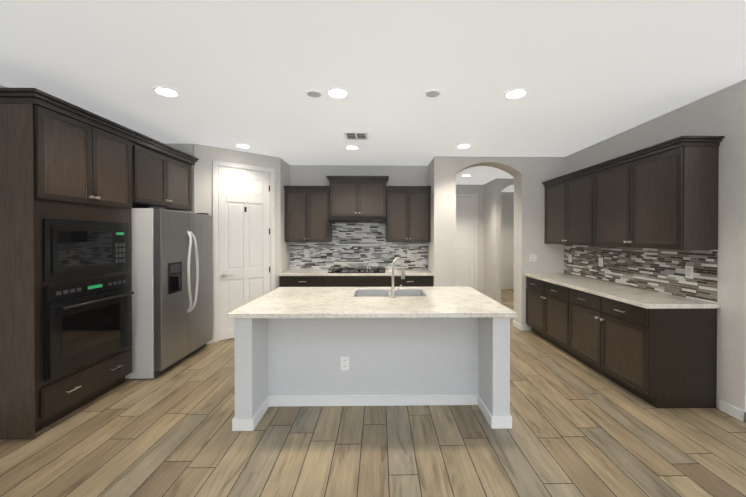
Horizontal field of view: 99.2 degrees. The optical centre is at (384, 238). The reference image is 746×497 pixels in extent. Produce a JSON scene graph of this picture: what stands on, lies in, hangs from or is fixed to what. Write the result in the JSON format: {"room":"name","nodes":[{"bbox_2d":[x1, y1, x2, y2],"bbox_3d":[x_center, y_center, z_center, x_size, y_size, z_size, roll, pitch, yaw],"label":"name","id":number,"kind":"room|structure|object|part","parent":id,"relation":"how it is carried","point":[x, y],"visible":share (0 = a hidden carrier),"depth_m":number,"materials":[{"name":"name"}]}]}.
{"room":"kitchen","nodes":[
{"label":"kitchen","id":0,"kind":"room"},
{"bbox_2d":[0,85,193,212],"bbox_3d":[-2.912,0.111,0.496,0.760,2.740,7.810,0,0,-1],"label":"wall","id":1,"kind":"structure","parent":0,"point":[188,149],"depth_m":4.28,"materials":[{"name":"beige paint"}]},
{"bbox_2d":[132,132,198,210],"bbox_3d":[-2.850,-0.732,3.770,0.673,0.710,1.098,0,0,-1],"label":"upper cabinet","id":2,"kind":"object","parent":1,"relation":"attached to","point":[161,174],"visible":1,"depth_m":3.65,"materials":[{"name":"brown wood"}]},
{"bbox_2d":[193,144,279,336],"bbox_3d":[-2.148,0.082,4.714,1.191,2.740,0.120,0,1,-40],"label":"wall","id":3,"kind":"structure","parent":0,"point":[203,182],"depth_m":4.45,"materials":[{"name":"beige paint"}]},
{"bbox_2d":[212,160,274,342],"bbox_3d":[-2.094,0.180,4.750,0.874,2.544,0.136,0,1,-40],"label":"door frame","id":4,"kind":"structure","parent":3,"relation":"attached to","point":[216,165],"depth_m":4.47,"materials":[{"name":"white wood"}]},
{"bbox_2d":[218,167,269,340],"bbox_3d":[-2.069,0.209,4.723,0.591,2.470,0.489,0,0,-1],"label":"pantry door","id":5,"kind":"structure","parent":3,"relation":"in","point":[244,231],"depth_m":4.68,"materials":[{"name":"white wood"}]},
{"bbox_3d":[-2.045,0.209,4.713,0.543,2.066,0.467,0,0,-1],"label":"handle","id":6,"kind":"part","parent":5,"relation":"part of","materials":[{"name":"silver metal"}]},
{"bbox_2d":[280,158,430,272],"bbox_3d":[-0.441,0.077,5.406,2.715,2.740,0.675,0,0,-1],"label":"wall","id":7,"kind":"structure","parent":0,"point":[316,175],"depth_m":5.58,"materials":[{"name":"beige paint"}]},
{"bbox_2d":[284,186,331,241],"bbox_3d":[-1.285,-0.407,5.402,0.741,0.932,0.366,0,0,-1],"label":"upper cabinet","id":8,"kind":"object","parent":7,"relation":"attached to","point":[307,211],"visible":1,"depth_m":5.27,"materials":[{"name":"brown wood"}]},
{"bbox_2d":[326,176,388,222],"bbox_3d":[-0.440,-0.653,5.346,1.031,0.759,0.500,0,0,-1],"label":"upper cabinet","id":9,"kind":"object","parent":7,"relation":"attached to","point":[357,199],"visible":1,"depth_m":5.25,"materials":[{"name":"brown wood"}]},
{"bbox_2d":[328,216,385,222],"bbox_3d":[-0.440,-0.319,5.343,0.931,0.090,0.491,0,0,-1],"label":"range hood","id":10,"kind":"object","parent":9,"relation":"attached to","point":[333,219],"depth_m":5.12,"materials":[{"name":"black metal"}]},
{"bbox_2d":[290,223,427,268],"bbox_3d":[-0.443,0.092,5.594,2.431,0.894,0.016,0,0,-1],"label":"backsplash","id":11,"kind":"structure","parent":7,"relation":"attached to","point":[358,244],"depth_m":5.59,"materials":[{"name":"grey tile"}]},
{"bbox_2d":[386,186,430,241],"bbox_3d":[0.403,-0.407,5.427,0.741,0.932,0.366,0,0,-1],"label":"upper cabinet","id":12,"kind":"object","parent":7,"relation":"attached to","point":[407,213],"visible":1,"depth_m":5.29,"materials":[{"name":"brown wood"}]},
{"bbox_2d":[0,289,745,496],"bbox_3d":[1.418,1.514,2.964,9.790,0.100,12.600,0,0,-1],"label":"floor","id":13,"kind":"structure","parent":0,"point":[580,428],"depth_m":2.25,"materials":[{"name":"brown wood"}]},
{"bbox_2d":[0,88,136,439],"bbox_3d":[-2.813,0.193,2.744,0.716,2.545,0.960,0,0,-1],"label":"tall cabinet","id":14,"kind":"object","parent":13,"relation":"on","point":[66,292],"visible":1,"depth_m":2.48,"materials":[{"name":"brown wood"}]},
{"bbox_2d":[43,218,128,281],"bbox_3d":[-2.546,0.083,2.771,0.032,0.475,0.792,0,0,-1],"label":"microwave","id":15,"kind":"object","parent":14,"relation":"in","point":[73,248],"depth_m":2.67,"materials":[{"name":"black glass"}]},
{"bbox_2d":[43,274,133,380],"bbox_3d":[-2.509,0.713,2.776,0.106,0.705,0.792,0,0,-1],"label":"wall oven","id":16,"kind":"object","parent":14,"relation":"in","point":[86,321],"depth_m":2.66,"materials":[{"name":"black"}]},
{"bbox_3d":[-2.525,0.425,2.773,0.035,1.600,0.530,0,0,-1],"label":"handle","id":17,"kind":"part","parent":14,"relation":"part of","materials":[{"name":"silver metal"}]},
{"bbox_2d":[125,207,211,378],"bbox_3d":[-2.687,0.561,3.776,0.885,1.795,1.007,0,0,-1],"label":"refrigerator","id":18,"kind":"object","parent":13,"relation":"on","point":[172,288],"visible":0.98,"depth_m":3.39,"materials":[{"name":"grey metal"}]},
{"bbox_3d":[-2.307,0.428,3.500,0.007,0.335,0.225,0,0,-1],"label":"panel","id":19,"kind":"part","parent":18,"relation":"part of","materials":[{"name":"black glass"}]},
{"bbox_3d":[-2.353,0.528,3.781,0.080,1.680,1.001,0,0,-1],"label":"door","id":20,"kind":"part","parent":18,"relation":"part of","materials":[{"name":"silver metal"}]},
{"bbox_3d":[-2.283,0.389,3.748,0.077,0.957,0.210,0,0,-1],"label":"handle","id":21,"kind":"part","parent":18,"relation":"part of","materials":[{"name":"metal"}]},
{"bbox_2d":[279,278,326,286],"bbox_3d":[-1.281,1.015,5.286,0.744,0.865,0.617,0,0,-1],"label":"base cabinet","id":22,"kind":"object","parent":13,"relation":"on","point":[283,282],"depth_m":4.98,"materials":[{"name":"brown wood"}]},
{"bbox_2d":[327,278,390,286],"bbox_3d":[-0.439,1.015,5.299,1.044,0.865,0.617,0,0,-1],"label":"base cabinet","id":23,"kind":"object","parent":13,"relation":"on","point":[331,282],"depth_m":4.99,"materials":[{"name":"brown wood"}]},
{"bbox_2d":[279,270,433,277],"bbox_3d":[-0.439,0.562,5.283,2.428,0.038,0.642,0,0,-1],"label":"countertop","id":24,"kind":"structure","parent":23,"relation":"on","point":[289,273],"depth_m":4.99,"materials":[{"name":"beige stone"}]},
{"bbox_2d":[327,266,386,273],"bbox_3d":[-0.439,0.513,5.277,0.900,0.059,0.520,0,0,-1],"label":"cooktop","id":25,"kind":"object","parent":24,"relation":"in","point":[339,270],"depth_m":5.12,"materials":[{"name":"black metal"}]},
{"bbox_2d":[232,317,511,430],"bbox_3d":[-0.094,1.031,3.044,2.150,0.865,1.228,0,0,-1],"label":"kitchen island","id":26,"kind":"object","parent":13,"relation":"on","point":[352,346],"depth_m":2.78,"materials":[{"name":"grey paint"}]},
{"bbox_2d":[227,287,516,320],"bbox_3d":[-0.095,0.578,3.029,2.196,0.038,1.264,0,0,-1],"label":"island countertop","id":27,"kind":"structure","parent":26,"relation":"on","point":[283,303],"depth_m":2.70,"materials":[{"name":"beige stone"}]},
{"bbox_2d":[351,289,426,296],"bbox_3d":[0.058,0.666,3.284,0.727,0.216,0.437,0,0,-1],"label":"sink","id":28,"kind":"object","parent":27,"relation":"in","point":[358,292],"depth_m":3.49,"materials":[{"name":"silver metal"}]},
{"bbox_2d":[391,257,406,296],"bbox_3d":[0.129,0.367,3.050,0.154,0.383,0.220,0,0,-1],"label":"faucet","id":29,"kind":"object","parent":27,"relation":"on","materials":[{"name":"silver metal"}]},
{"bbox_2d":[391,278,432,286],"bbox_3d":[0.403,1.015,5.311,0.745,0.865,0.617,0,0,-1],"label":"base cabinet","id":30,"kind":"object","parent":13,"relation":"on","point":[407,282],"depth_m":5.00,"materials":[{"name":"brown wood"}]},
{"bbox_2d":[526,277,563,349],"bbox_3d":[2.545,1.021,4.411,0.617,0.864,1.185,0,0,-1],"label":"base cabinet","id":31,"kind":"object","parent":13,"relation":"on","point":[544,302],"depth_m":4.40,"materials":[{"name":"brown wood"}]},
{"bbox_2d":[564,289,716,407],"bbox_3d":[2.561,1.029,3.330,0.617,0.864,1.185,0,0,-1],"label":"base cabinet","id":32,"kind":"object","parent":13,"relation":"on","point":[656,349],"depth_m":2.74,"materials":[{"name":"brown wood"}]},
{"bbox_2d":[524,273,719,308],"bbox_3d":[2.542,0.572,3.856,0.639,0.038,2.288,0,0,-1],"label":"countertop","id":33,"kind":"structure","parent":32,"relation":"on","point":[642,298],"depth_m":3.22,"materials":[{"name":"beige stone"}]},
{"bbox_2d":[0,0,745,191],"bbox_3d":[1.418,-1.326,2.945,9.790,0.100,12.600,0,0,-1],"label":"ceiling","id":34,"kind":"structure","parent":0,"point":[584,73],"depth_m":2.37,"materials":[{"name":"paint"}]},
{"bbox_2d":[152,86,179,97],"bbox_3d":[-1.885,-1.270,2.747,0.200,0.009,0.200,0,0,-1],"label":"recessed light","id":35,"kind":"object","parent":34,"relation":"in","point":[165,91],"visible":0.96,"depth_m":2.73,"materials":[{"name":"white"}]},
{"bbox_2d":[235,144,250,147],"bbox_3d":[-1.948,-1.281,4.386,0.200,0.009,0.200,0,0,-1],"label":"recessed light","id":36,"kind":"object","parent":34,"relation":"in","point":[242,145],"visible":1,"depth_m":4.39,"materials":[{"name":"white"}]},
{"bbox_2d":[305,90,322,97],"bbox_3d":[-0.615,-1.270,2.785,0.156,0.009,0.156,0,0,-1],"label":"ceiling speaker","id":37,"kind":"object","parent":34,"relation":"attached to","point":[313,93],"visible":1,"depth_m":2.77,"materials":[{"name":"white plastic"}]},
{"bbox_2d":[326,87,348,98],"bbox_3d":[-0.405,-1.270,2.768,0.200,0.009,0.200,0,0,-1],"label":"recessed light","id":38,"kind":"object","parent":34,"relation":"in","point":[337,93],"visible":0.96,"depth_m":2.75,"materials":[{"name":"white"}]},
{"bbox_2d":[345,145,358,149],"bbox_3d":[-0.449,-1.281,4.458,0.200,0.009,0.200,0,0,-1],"label":"recessed light","id":39,"kind":"object","parent":34,"relation":"in","point":[352,147],"visible":0.98,"depth_m":4.44,"materials":[{"name":"white"}]},
{"bbox_2d":[343,132,367,139],"bbox_3d":[-0.347,-1.279,3.959,0.290,0.008,0.290,0,0,-1],"label":"ceiling vent","id":40,"kind":"object","parent":34,"relation":"in","point":[356,135],"visible":1,"depth_m":3.93,"materials":[{"name":"white metal"}]},
{"bbox_2d":[424,89,441,97],"bbox_3d":[0.425,-1.270,2.781,0.156,0.009,0.156,0,0,-1],"label":"ceiling speaker","id":41,"kind":"object","parent":34,"relation":"attached to","point":[433,93],"visible":0.96,"depth_m":2.76,"materials":[{"name":"white plastic"}]},
{"bbox_2d":[456,144,470,147],"bbox_3d":[1.102,-1.281,4.391,0.200,0.009,0.200,0,0,-1],"label":"recessed light","id":42,"kind":"object","parent":34,"relation":"in","point":[463,146],"visible":1,"depth_m":4.39,"materials":[{"name":"white"}]},
{"bbox_2d":[504,88,527,98],"bbox_3d":[1.155,-1.270,2.781,0.200,0.009,0.200,0,0,-1],"label":"recessed light","id":43,"kind":"object","parent":34,"relation":"in","point":[516,93],"visible":0.98,"depth_m":2.76,"materials":[{"name":"white"}]},
{"bbox_2d":[456,184,483,293],"bbox_3d":[1.704,0.061,7.719,1.640,2.740,0.120,0,0,-1],"label":"wall","id":44,"kind":"structure","parent":0,"point":[460,188],"depth_m":7.67,"materials":[{"name":"beige paint"}]},
{"bbox_2d":[456,197,473,288],"bbox_3d":[1.774,0.208,7.655,0.814,2.430,0.102,0,0,-1],"label":"hall door","id":45,"kind":"structure","parent":44,"relation":"in","point":[464,241],"depth_m":7.67,"materials":[{"name":"white wood"}]},
{"bbox_2d":[456,194,477,289],"bbox_3d":[1.774,0.177,7.653,0.960,2.510,0.015,0,0,-1],"label":"door frame","id":46,"kind":"structure","parent":44,"relation":"attached to","point":[476,233],"depth_m":7.65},
{"bbox_2d":[484,182,491,298],"bbox_3d":[2.479,0.064,7.335,0.140,2.740,0.630,0,0,-1],"label":"wall","id":47,"kind":"structure","parent":0,"point":[488,186],"depth_m":7.32,"materials":[{"name":"beige paint"}]},
{"bbox_2d":[431,156,564,330],"bbox_3d":[1.964,0.079,5.143,2.365,2.740,0.300,0,0,-1],"label":"wall","id":48,"kind":"structure","parent":0,"point":[530,175],"depth_m":4.99,"materials":[{"name":"beige paint"}]},
{"bbox_2d":[513,320,523,330],"bbox_3d":[2.167,1.406,5.148,0.028,0.085,0.313,0,0,-1],"label":"baseboard","id":49,"kind":"structure","parent":48,"relation":"attached to","point":[521,327],"depth_m":5.08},
{"bbox_2d":[529,254,536,260],"bbox_3d":[2.343,0.300,4.996,0.115,0.118,0.007,0,0,-1],"label":"light switch","id":50,"kind":"object","parent":48,"relation":"attached to","point":[532,257],"visible":1,"depth_m":4.99,"materials":[{"name":"grey plastic"}]},
{"bbox_2d":[492,178,513,303],"bbox_3d":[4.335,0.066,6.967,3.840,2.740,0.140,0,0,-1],"label":"wall","id":51,"kind":"structure","parent":0,"point":[495,274],"depth_m":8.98,"materials":[{"name":"beige paint"}]},
{"bbox_2d":[565,79,745,411],"bbox_3d":[4.583,0.088,3.790,3.435,2.740,2.479,0,0,-1],"label":"wall","id":52,"kind":"structure","parent":0,"point":[722,112],"depth_m":2.68,"materials":[{"name":"beige paint"}]},
{"bbox_2d":[543,168,589,245],"bbox_3d":[2.693,-0.378,4.403,0.322,0.925,1.185,0,0,-1],"label":"upper cabinet","id":53,"kind":"object","parent":52,"relation":"attached to","point":[565,199],"depth_m":4.38,"materials":[{"name":"brown wood"}]},
{"bbox_2d":[568,255,692,278],"bbox_3d":[2.849,0.307,3.907,0.007,0.118,1.935,0,0,-1],"label":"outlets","id":54,"kind":"structure","parent":52,"relation":"attached to","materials":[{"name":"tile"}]},
{"bbox_2d":[564,245,717,302],"bbox_3d":[2.854,0.321,3.870,0.016,0.461,2.262,0,0,-1],"label":"backsplash","id":55,"kind":"structure","parent":52,"relation":"attached to","point":[692,274],"depth_m":3.39,"materials":[{"name":"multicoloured tile"}]},
{"bbox_2d":[586,140,721,249],"bbox_3d":[2.709,-0.370,3.321,0.322,0.925,1.188,0,0,-1],"label":"upper cabinet","id":56,"kind":"object","parent":52,"relation":"attached to","point":[663,195],"depth_m":2.95,"materials":[{"name":"brown wood"}]}
]}

